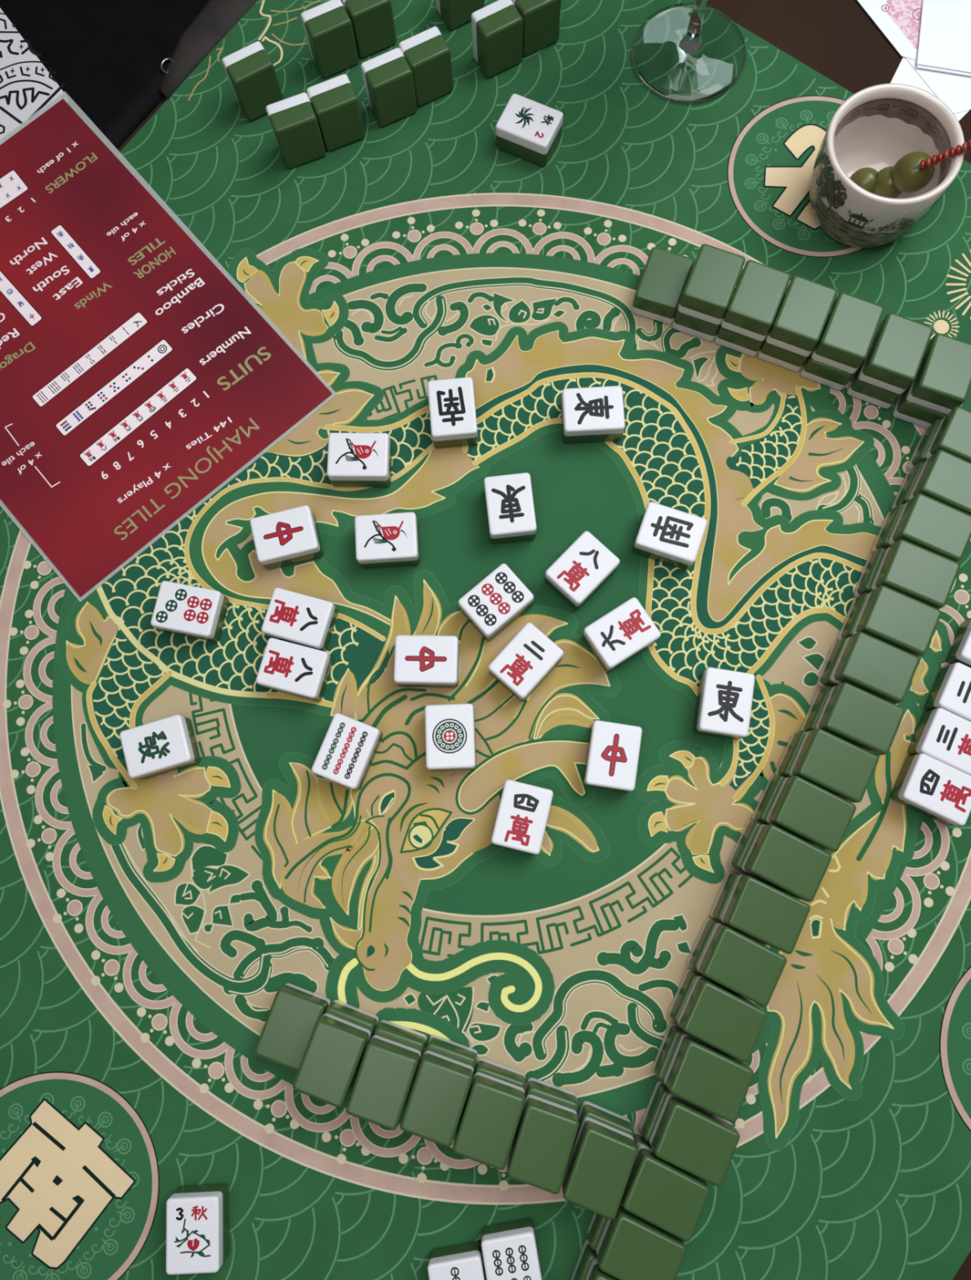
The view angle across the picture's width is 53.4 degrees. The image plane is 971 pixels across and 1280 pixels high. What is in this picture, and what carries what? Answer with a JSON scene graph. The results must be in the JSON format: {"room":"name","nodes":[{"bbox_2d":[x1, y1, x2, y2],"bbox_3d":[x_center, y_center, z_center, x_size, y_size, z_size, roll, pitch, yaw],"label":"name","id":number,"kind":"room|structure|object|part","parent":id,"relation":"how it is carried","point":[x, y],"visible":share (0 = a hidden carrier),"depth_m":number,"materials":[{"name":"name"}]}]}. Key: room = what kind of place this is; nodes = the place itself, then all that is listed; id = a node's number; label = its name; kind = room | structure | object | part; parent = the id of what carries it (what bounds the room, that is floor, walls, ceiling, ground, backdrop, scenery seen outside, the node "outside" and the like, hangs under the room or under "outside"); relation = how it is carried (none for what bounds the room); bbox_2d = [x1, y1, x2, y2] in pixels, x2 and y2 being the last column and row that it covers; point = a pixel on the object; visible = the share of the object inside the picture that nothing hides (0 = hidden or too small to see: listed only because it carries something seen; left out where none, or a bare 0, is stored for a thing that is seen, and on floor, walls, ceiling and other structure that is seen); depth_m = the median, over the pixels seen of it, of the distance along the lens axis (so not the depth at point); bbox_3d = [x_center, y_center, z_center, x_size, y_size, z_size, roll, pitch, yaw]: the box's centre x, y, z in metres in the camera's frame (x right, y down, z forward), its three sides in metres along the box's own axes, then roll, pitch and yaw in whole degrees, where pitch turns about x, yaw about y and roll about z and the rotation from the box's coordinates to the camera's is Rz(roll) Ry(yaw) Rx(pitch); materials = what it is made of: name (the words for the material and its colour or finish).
{"room":"games hall","nodes":[
{"label":"games hall","id":0,"kind":"room"},
{"bbox_3d":[0.027,0.153,1.338,4.000,0.020,4.000,0,79,1],"label":"floor","id":1,"kind":"structure","parent":0,"visible":0},
{"bbox_2d":[113,0,970,1279],"bbox_3d":[-0.001,0.044,0.953,1.120,0.777,1.040,36,82,8],"label":"table","id":2,"kind":"object","parent":1,"relation":"on","point":[839,40],"visible":0.02,"depth_m":0.64,"materials":[{"name":"brown wood"}]},
{"bbox_2d":[0,0,257,153],"bbox_3d":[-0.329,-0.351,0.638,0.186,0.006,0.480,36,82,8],"label":"handbag","id":3,"kind":"object","parent":2,"relation":"on","point":[116,60],"visible":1,"depth_m":0.64,"materials":[{"name":"black leather"}]},
{"bbox_2d":[0,8,70,145],"bbox_3d":[-0.314,-0.376,0.642,0.077,0.001,0.169,0,79,1],"label":"sheet","id":4,"kind":"object","parent":3,"relation":"on","point":[28,90],"visible":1,"depth_m":0.64,"materials":[{"name":"grey paper"}]},
{"bbox_2d":[0,0,970,1279],"bbox_3d":[0.018,0.019,0.560,0.831,0.004,0.868,36,82,8],"label":"mat","id":5,"kind":"object","parent":2,"relation":"on","point":[151,929],"visible":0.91,"depth_m":0.55,"materials":[{"name":"green fabric"}]},
{"bbox_2d":[120,714,200,779],"bbox_3d":[-0.184,0.061,0.545,0.036,0.020,0.027,-17,79,-2],"label":"tile","id":6,"kind":"object","parent":5,"relation":"on","point":[167,744],"depth_m":0.54,"materials":[{"name":"white"}]},
{"bbox_2d":[0,98,332,596],"bbox_3d":[-0.261,-0.191,0.605,0.203,0.001,0.286,-41,81,-6],"label":"chart","id":7,"kind":"object","parent":5,"relation":"on","point":[136,379],"visible":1,"depth_m":0.60,"materials":[{"name":"red paper"}]},
{"bbox_2d":[165,1183,229,1275],"bbox_3d":[-0.149,0.304,0.499,0.027,0.020,0.036,-3,79,1],"label":"tile","id":8,"kind":"object","parent":5,"relation":"on","point":[197,1215],"depth_m":0.49,"materials":[{"name":"white"}]},
{"bbox_2d":[222,0,396,120],"bbox_3d":[-0.111,-0.378,0.618,0.113,0.036,0.030,-25,80,-3],"label":"tiles","id":9,"kind":"object","parent":5,"relation":"on","point":[327,26],"depth_m":0.61,"materials":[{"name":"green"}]},
{"bbox_3d":[-0.150,-0.361,0.616,0.027,0.036,0.008,-29,80,-4],"label":"plate","id":10,"kind":"part","parent":9,"relation":"part of","materials":[{"name":"green plastic"}]},
{"bbox_3d":[-0.102,-0.391,0.620,0.027,0.036,0.008,-25,80,-3],"label":"plate","id":11,"kind":"part","parent":9,"relation":"part of","materials":[{"name":"green plastic"}]},
{"bbox_3d":[-0.078,-0.406,0.623,0.027,0.036,0.008,-25,80,-3],"label":"plate","id":12,"kind":"part","parent":9,"relation":"part of","materials":[{"name":"plastic"}]},
{"bbox_2d":[266,0,561,168],"bbox_3d":[-0.053,-0.377,0.616,0.199,0.036,0.064,-28,80,-4],"label":"tiles","id":13,"kind":"object","parent":5,"relation":"on","point":[497,28],"depth_m":0.60,"materials":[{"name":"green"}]},
{"bbox_3d":[-0.121,-0.326,0.609,0.027,0.036,0.008,-21,80,-2],"label":"plate","id":14,"kind":"part","parent":13,"relation":"part of","materials":[{"name":"green plastic"}]},
{"bbox_3d":[-0.096,-0.338,0.610,0.027,0.036,0.008,-23,80,-3],"label":"plate","id":15,"kind":"part","parent":13,"relation":"part of","materials":[{"name":"green plastic"}]},
{"bbox_3d":[-0.063,-0.355,0.613,0.027,0.036,0.008,-25,80,-3],"label":"plate","id":16,"kind":"part","parent":13,"relation":"part of","materials":[{"name":"plastic"}]},
{"bbox_3d":[-0.040,-0.370,0.615,0.027,0.036,0.008,-27,80,-3],"label":"plate","id":17,"kind":"part","parent":13,"relation":"part of","materials":[{"name":"plastic"}]},
{"bbox_3d":[-0.020,-0.426,0.625,0.027,0.036,0.008,-28,80,-4],"label":"plate","id":18,"kind":"part","parent":13,"relation":"part of","materials":[{"name":"white plastic"}]},
{"bbox_3d":[0.005,-0.390,0.617,0.027,0.036,0.008,-28,80,-4],"label":"plate","id":19,"kind":"part","parent":13,"relation":"part of","materials":[{"name":"green plastic"}]},
{"bbox_2d":[403,973,502,1056],"bbox_3d":[-0.018,0.204,0.525,0.054,0.001,0.043,0,79,1],"label":"print","id":20,"kind":"object","parent":5,"relation":"on","point":[463,1009],"depth_m":0.53,"materials":[{"name":"beige"}]},
{"bbox_2d":[56,248,951,1150],"bbox_3d":[0.007,0.010,0.560,0.522,0.001,0.528,0,79,1],"label":"print","id":21,"kind":"object","parent":5,"relation":"on","point":[187,897],"depth_m":0.55,"materials":[{"name":"green fabric"}]},
{"bbox_2d":[496,93,563,166],"bbox_3d":[0.028,-0.323,0.612,0.036,0.020,0.027,25,81,6],"label":"tile","id":22,"kind":"object","parent":5,"relation":"on","point":[527,129],"depth_m":0.60,"materials":[{"name":"white"}]},
{"bbox_2d":[151,244,970,1279],"bbox_3d":[0.033,0.052,0.531,0.473,0.040,0.602,21,81,5],"label":"tiles","id":23,"kind":"object","parent":5,"relation":"on","point":[602,1161],"depth_m":0.52,"materials":[{"name":"white"}]},
{"bbox_3d":[-0.103,0.208,0.522,0.027,0.008,0.036,19,80,5],"label":"plate","id":24,"kind":"part","parent":23,"relation":"part of","materials":[{"name":"green plastic"}]},
{"bbox_3d":[-0.078,0.216,0.499,0.027,0.008,0.036,20,81,5],"label":"plate","id":25,"kind":"part","parent":23,"relation":"part of","materials":[{"name":"green plastic"}]},
{"bbox_3d":[-0.076,0.216,0.520,0.027,0.008,0.036,20,81,5],"label":"plate","id":26,"kind":"part","parent":23,"relation":"part of","materials":[{"name":"green plastic"}]},
{"bbox_3d":[-0.051,0.226,0.497,0.027,0.008,0.036,18,80,5],"label":"plate","id":27,"kind":"part","parent":23,"relation":"part of","materials":[{"name":"green plastic"}]},
{"bbox_3d":[-0.050,0.226,0.517,0.027,0.008,0.036,18,80,5],"label":"plate","id":28,"kind":"part","parent":23,"relation":"part of","materials":[{"name":"green plastic"}]},
{"bbox_3d":[-0.024,0.233,0.495,0.027,0.008,0.036,18,80,5],"label":"plate","id":29,"kind":"part","parent":23,"relation":"part of","materials":[{"name":"plastic"}]},
{"bbox_3d":[-0.022,0.233,0.515,0.027,0.008,0.036,18,80,5],"label":"plate","id":30,"kind":"part","parent":23,"relation":"part of","materials":[{"name":"green plastic"}]},
{"bbox_3d":[0.002,0.243,0.492,0.027,0.008,0.036,18,80,5],"label":"plate","id":31,"kind":"part","parent":23,"relation":"part of","materials":[{"name":"green plastic"}]},
{"bbox_3d":[0.003,0.244,0.512,0.027,0.008,0.036,18,80,5],"label":"plate","id":32,"kind":"part","parent":23,"relation":"part of","materials":[{"name":"green plastic"}]},
{"bbox_3d":[0.029,0.253,0.489,0.027,0.008,0.036,18,80,5],"label":"plate","id":33,"kind":"part","parent":23,"relation":"part of","materials":[{"name":"green plastic"}]},
{"bbox_3d":[0.030,0.254,0.510,0.027,0.008,0.036,18,80,5],"label":"plate","id":34,"kind":"part","parent":23,"relation":"part of","materials":[{"name":"green plastic"}]},
{"bbox_3d":[0.074,0.303,0.499,0.036,0.008,0.027,24,81,6],"label":"plate","id":35,"kind":"part","parent":23,"relation":"part of","materials":[{"name":"green plastic"}]},
{"bbox_3d":[0.065,0.326,0.475,0.036,0.008,0.027,23,81,6],"label":"plate","id":36,"kind":"part","parent":23,"relation":"part of","materials":[{"name":"green plastic"}]},
{"bbox_3d":[0.057,0.264,0.487,0.027,0.008,0.036,21,81,5],"label":"plate","id":37,"kind":"part","parent":23,"relation":"part of","materials":[{"name":"green plastic"}]},
{"bbox_3d":[0.058,0.265,0.507,0.027,0.008,0.036,21,81,5],"label":"plate","id":38,"kind":"part","parent":23,"relation":"part of","materials":[{"name":"green plastic"}]},
{"bbox_3d":[0.076,0.300,0.479,0.036,0.008,0.027,24,81,6],"label":"plate","id":39,"kind":"part","parent":23,"relation":"part of","materials":[{"name":"green plastic"}]},
{"bbox_3d":[0.087,0.277,0.504,0.036,0.008,0.027,25,81,6],"label":"plate","id":40,"kind":"part","parent":23,"relation":"part of","materials":[{"name":"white plastic"}]},
{"bbox_3d":[0.088,0.274,0.484,0.036,0.008,0.027,25,81,6],"label":"plate","id":41,"kind":"part","parent":23,"relation":"part of","materials":[{"name":"green plastic"}]},
{"bbox_3d":[0.108,-0.215,0.596,0.027,0.008,0.036,19,80,5],"label":"plate","id":42,"kind":"part","parent":23,"relation":"part of","materials":[{"name":"green plastic"}]},
{"bbox_3d":[0.110,0.224,0.513,0.036,0.008,0.027,24,81,6],"label":"plate","id":43,"kind":"part","parent":23,"relation":"part of","materials":[{"name":"green plastic"}]},
{"bbox_3d":[0.104,0.250,0.488,0.036,0.008,0.027,24,81,6],"label":"plate","id":44,"kind":"part","parent":23,"relation":"part of","materials":[{"name":"green plastic"}]},
{"bbox_3d":[0.134,-0.204,0.593,0.027,0.008,0.036,21,81,5],"label":"plate","id":45,"kind":"part","parent":23,"relation":"part of","materials":[{"name":"green plastic"}]},
{"bbox_3d":[0.120,0.197,0.518,0.036,0.008,0.027,26,81,6],"label":"plate","id":46,"kind":"part","parent":23,"relation":"part of","materials":[{"name":"green plastic"}]},
{"bbox_3d":[0.131,0.171,0.523,0.036,0.008,0.027,27,81,6],"label":"plate","id":47,"kind":"part","parent":23,"relation":"part of","materials":[{"name":"plastic"}]},
{"bbox_3d":[0.133,-0.208,0.574,0.027,0.008,0.036,21,81,5],"label":"plate","id":48,"kind":"part","parent":23,"relation":"part of","materials":[{"name":"plastic"}]},
{"bbox_3d":[0.113,0.222,0.493,0.036,0.008,0.027,24,81,6],"label":"plate","id":49,"kind":"part","parent":23,"relation":"part of","materials":[{"name":"green plastic"}]},
{"bbox_3d":[0.132,0.168,0.503,0.036,0.008,0.027,27,81,6],"label":"plate","id":50,"kind":"part","parent":23,"relation":"part of","materials":[{"name":"green plastic"}]},
{"bbox_3d":[0.121,0.194,0.498,0.036,0.008,0.027,26,81,6],"label":"plate","id":51,"kind":"part","parent":23,"relation":"part of","materials":[{"name":"green plastic"}]},
{"bbox_3d":[0.144,0.146,0.527,0.036,0.008,0.027,25,81,6],"label":"plate","id":52,"kind":"part","parent":23,"relation":"part of","materials":[{"name":"green plastic"}]},
{"bbox_3d":[0.145,0.143,0.507,0.036,0.008,0.027,25,81,6],"label":"plate","id":53,"kind":"part","parent":23,"relation":"part of","materials":[{"name":"green plastic"}]},
{"bbox_3d":[0.156,0.120,0.532,0.036,0.008,0.027,27,81,6],"label":"plate","id":54,"kind":"part","parent":23,"relation":"part of","materials":[{"name":"green plastic"}]},
{"bbox_3d":[0.158,-0.198,0.571,0.027,0.008,0.036,22,81,5],"label":"plate","id":55,"kind":"part","parent":23,"relation":"part of","materials":[{"name":"plastic"}]},
{"bbox_3d":[0.170,0.096,0.536,0.036,0.008,0.027,27,81,6],"label":"plate","id":56,"kind":"part","parent":23,"relation":"part of","materials":[{"name":"plastic"}]},
{"bbox_3d":[0.158,0.118,0.512,0.036,0.008,0.027,27,81,6],"label":"plate","id":57,"kind":"part","parent":23,"relation":"part of","materials":[{"name":"green plastic"}]},
{"bbox_3d":[0.185,-0.184,0.588,0.027,0.008,0.036,22,81,5],"label":"plate","id":58,"kind":"part","parent":23,"relation":"part of","materials":[{"name":"green plastic"}]},
{"bbox_3d":[0.184,0.071,0.540,0.036,0.008,0.027,26,81,6],"label":"plate","id":59,"kind":"part","parent":23,"relation":"part of","materials":[{"name":"green plastic"}]},
{"bbox_3d":[0.184,-0.188,0.568,0.027,0.008,0.036,22,81,5],"label":"plate","id":60,"kind":"part","parent":23,"relation":"part of","materials":[{"name":"plastic"}]},
{"bbox_3d":[0.172,0.093,0.516,0.036,0.008,0.027,27,81,6],"label":"plate","id":61,"kind":"part","parent":23,"relation":"part of","materials":[{"name":"green plastic"}]},
{"bbox_3d":[0.185,0.068,0.520,0.036,0.008,0.027,26,81,6],"label":"plate","id":62,"kind":"part","parent":23,"relation":"part of","materials":[{"name":"green plastic"}]},
{"bbox_3d":[0.200,0.047,0.544,0.036,0.008,0.027,25,81,6],"label":"plate","id":63,"kind":"part","parent":23,"relation":"part of","materials":[{"name":"plastic"}]},
{"bbox_3d":[0.210,-0.172,0.585,0.027,0.008,0.036,22,81,5],"label":"plate","id":64,"kind":"part","parent":23,"relation":"part of","materials":[{"name":"green plastic"}]},
{"bbox_3d":[0.201,0.044,0.524,0.036,0.008,0.027,25,81,6],"label":"plate","id":65,"kind":"part","parent":23,"relation":"part of","materials":[{"name":"green plastic"}]},
{"bbox_3d":[0.210,0.020,0.549,0.036,0.008,0.027,25,81,6],"label":"plate","id":66,"kind":"part","parent":23,"relation":"part of","materials":[{"name":"green plastic"}]},
{"bbox_3d":[0.210,-0.177,0.566,0.027,0.008,0.036,22,81,5],"label":"plate","id":67,"kind":"part","parent":23,"relation":"part of","materials":[{"name":"green plastic"}]},
{"bbox_3d":[0.211,0.017,0.529,0.036,0.008,0.027,25,81,6],"label":"plate","id":68,"kind":"part","parent":23,"relation":"part of","materials":[{"name":"green plastic"}]},
{"bbox_3d":[0.224,-0.005,0.553,0.036,0.008,0.027,25,81,6],"label":"plate","id":69,"kind":"part","parent":23,"relation":"part of","materials":[{"name":"green plastic"}]},
{"bbox_3d":[0.225,-0.008,0.533,0.036,0.008,0.027,25,81,6],"label":"plate","id":70,"kind":"part","parent":23,"relation":"part of","materials":[{"name":"green plastic"}]},
{"bbox_3d":[0.235,-0.031,0.558,0.036,0.008,0.027,24,81,6],"label":"plate","id":71,"kind":"part","parent":23,"relation":"part of","materials":[{"name":"plastic"}]},
{"bbox_3d":[0.237,-0.160,0.582,0.027,0.008,0.036,22,81,5],"label":"plate","id":72,"kind":"part","parent":23,"relation":"part of","materials":[{"name":"plastic"}]},
{"bbox_3d":[0.247,-0.057,0.562,0.036,0.008,0.027,26,81,6],"label":"plate","id":73,"kind":"part","parent":23,"relation":"part of","materials":[{"name":"green plastic"}]},
{"bbox_3d":[0.237,-0.034,0.538,0.036,0.008,0.027,24,81,6],"label":"plate","id":74,"kind":"part","parent":23,"relation":"part of","materials":[{"name":"green plastic"}]},
{"bbox_3d":[0.237,-0.164,0.562,0.027,0.008,0.036,22,81,5],"label":"plate","id":75,"kind":"part","parent":23,"relation":"part of","materials":[{"name":"green plastic"}]},
{"bbox_3d":[0.249,-0.059,0.542,0.036,0.008,0.027,26,81,6],"label":"plate","id":76,"kind":"part","parent":23,"relation":"part of","materials":[{"name":"plastic"}]},
{"bbox_3d":[0.261,-0.081,0.567,0.036,0.008,0.027,27,81,6],"label":"plate","id":77,"kind":"part","parent":23,"relation":"part of","materials":[{"name":"green plastic"}]},
{"bbox_3d":[0.263,-0.147,0.579,0.027,0.008,0.036,21,81,5],"label":"plate","id":78,"kind":"part","parent":23,"relation":"part of","materials":[{"name":"plastic"}]},
{"bbox_3d":[0.272,-0.106,0.571,0.036,0.008,0.027,27,81,6],"label":"plate","id":79,"kind":"part","parent":23,"relation":"part of","materials":[{"name":"green plastic"}]},
{"bbox_3d":[0.262,-0.084,0.547,0.036,0.008,0.027,27,81,6],"label":"plate","id":80,"kind":"part","parent":23,"relation":"part of","materials":[{"name":"green plastic"}]},
{"bbox_3d":[0.263,-0.151,0.559,0.027,0.008,0.036,21,81,5],"label":"plate","id":81,"kind":"part","parent":23,"relation":"part of","materials":[{"name":"plastic"}]},
{"bbox_3d":[0.274,-0.109,0.551,0.036,0.008,0.027,27,81,6],"label":"plate","id":82,"kind":"part","parent":23,"relation":"part of","materials":[{"name":"green plastic"}]},
{"bbox_3d":[0.285,0.005,0.537,0.036,0.008,0.027,27,81,6],"label":"plate","id":83,"kind":"part","parent":23,"relation":"part of","materials":[{"name":"white plastic"}]},
{"bbox_2d":[631,0,746,102],"bbox_3d":[0.130,-0.402,0.532,0.080,0.200,0.080,17,80,5],"label":"wine glass","id":84,"kind":"object","parent":5,"relation":"on","point":[695,52],"visible":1,"depth_m":0.62,"materials":[{"name":"clear glass"}]},
{"bbox_3d":[0.132,-0.392,0.582,0.009,0.064,0.009,0,79,1],"label":"stem","id":85,"kind":"part","parent":84,"relation":"part of","materials":[{"name":"clear glass"}]},
{"bbox_2d":[809,83,964,248],"bbox_3d":[0.235,-0.279,0.579,0.078,0.058,0.078,20,81,5],"label":"cup","id":86,"kind":"object","parent":5,"relation":"on","point":[875,127],"visible":0.97,"depth_m":0.57,"materials":[{"name":"beige ceramic"}]},
{"bbox_2d":[849,167,878,192],"bbox_3d":[0.233,-0.281,0.594,0.019,0.019,0.018,29,81,6],"label":"olive","id":87,"kind":"object","parent":86,"relation":"in","point":[865,177],"visible":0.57,"depth_m":0.59,"materials":[{"name":"green food"}]},
{"bbox_2d":[809,133,953,246],"bbox_3d":[0.235,-0.279,0.577,0.077,0.052,0.076,0,79,1],"label":"print","id":88,"kind":"object","parent":86,"relation":"attached to","point":[853,215],"depth_m":0.57,"materials":[{"name":"green"}]},
{"bbox_2d":[872,165,902,198],"bbox_3d":[0.246,-0.278,0.589,0.020,0.020,0.019,29,81,6],"label":"olive","id":89,"kind":"object","parent":86,"relation":"in","point":[884,186],"visible":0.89,"depth_m":0.58,"materials":[{"name":"green food"}]},
{"bbox_2d":[834,97,951,186],"bbox_3d":[0.235,-0.282,0.564,0.068,0.015,0.068,0,79,1],"label":"print","id":90,"kind":"object","parent":86,"relation":"on","point":[925,124],"depth_m":0.57,"materials":[{"name":"brown"}]},
{"bbox_2d":[891,151,935,193],"bbox_3d":[0.255,-0.279,0.575,0.023,0.023,0.022,29,81,6],"label":"olive","id":91,"kind":"object","parent":86,"relation":"in","point":[904,179],"visible":1,"depth_m":0.57,"materials":[{"name":"green food"}]},
{"bbox_2d":[912,139,970,169],"bbox_3d":[0.264,-0.278,0.552,0.039,0.038,0.006,5,80,2],"label":"pick","id":92,"kind":"object","parent":86,"relation":"in","point":[959,149],"visible":1,"depth_m":0.55,"materials":[{"name":"red plastic"}]},
{"bbox_2d":[857,0,922,60],"bbox_3d":[0.283,-0.414,0.635,0.054,0.001,0.097,-31,80,-4],"label":"paper card","id":93,"kind":"object","parent":2,"relation":"on","point":[900,20],"visible":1,"depth_m":0.63,"materials":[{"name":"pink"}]},
{"bbox_2d":[916,0,970,76],"bbox_3d":[0.308,-0.395,0.630,0.048,0.001,0.061,9,80,3],"label":"paper card","id":94,"kind":"object","parent":93,"relation":"on","point":[923,67],"visible":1,"depth_m":0.62,"materials":[{"name":"white paper"}]},
{"bbox_2d":[916,0,970,73],"bbox_3d":[0.308,-0.396,0.629,0.048,0.001,0.059,9,80,3],"label":"paper card","id":95,"kind":"object","parent":94,"relation":"on","point":[945,32],"visible":1,"depth_m":0.63,"materials":[{"name":"white paper"}]},
{"bbox_2d":[890,57,969,121],"bbox_3d":[0.280,-0.348,0.624,0.057,0.001,0.038,44,83,9],"label":"paper card","id":96,"kind":"object","parent":2,"relation":"on","point":[905,73],"visible":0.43,"depth_m":0.63,"materials":[{"name":"white paper"}]},
{"bbox_2d":[905,57,970,114],"bbox_3d":[0.309,-0.366,0.626,0.060,0.001,0.050,-17,79,-2],"label":"paper card","id":97,"kind":"object","parent":96,"relation":"on","point":[954,91],"visible":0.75,"depth_m":0.62,"materials":[{"name":"white paper"}]}
]}

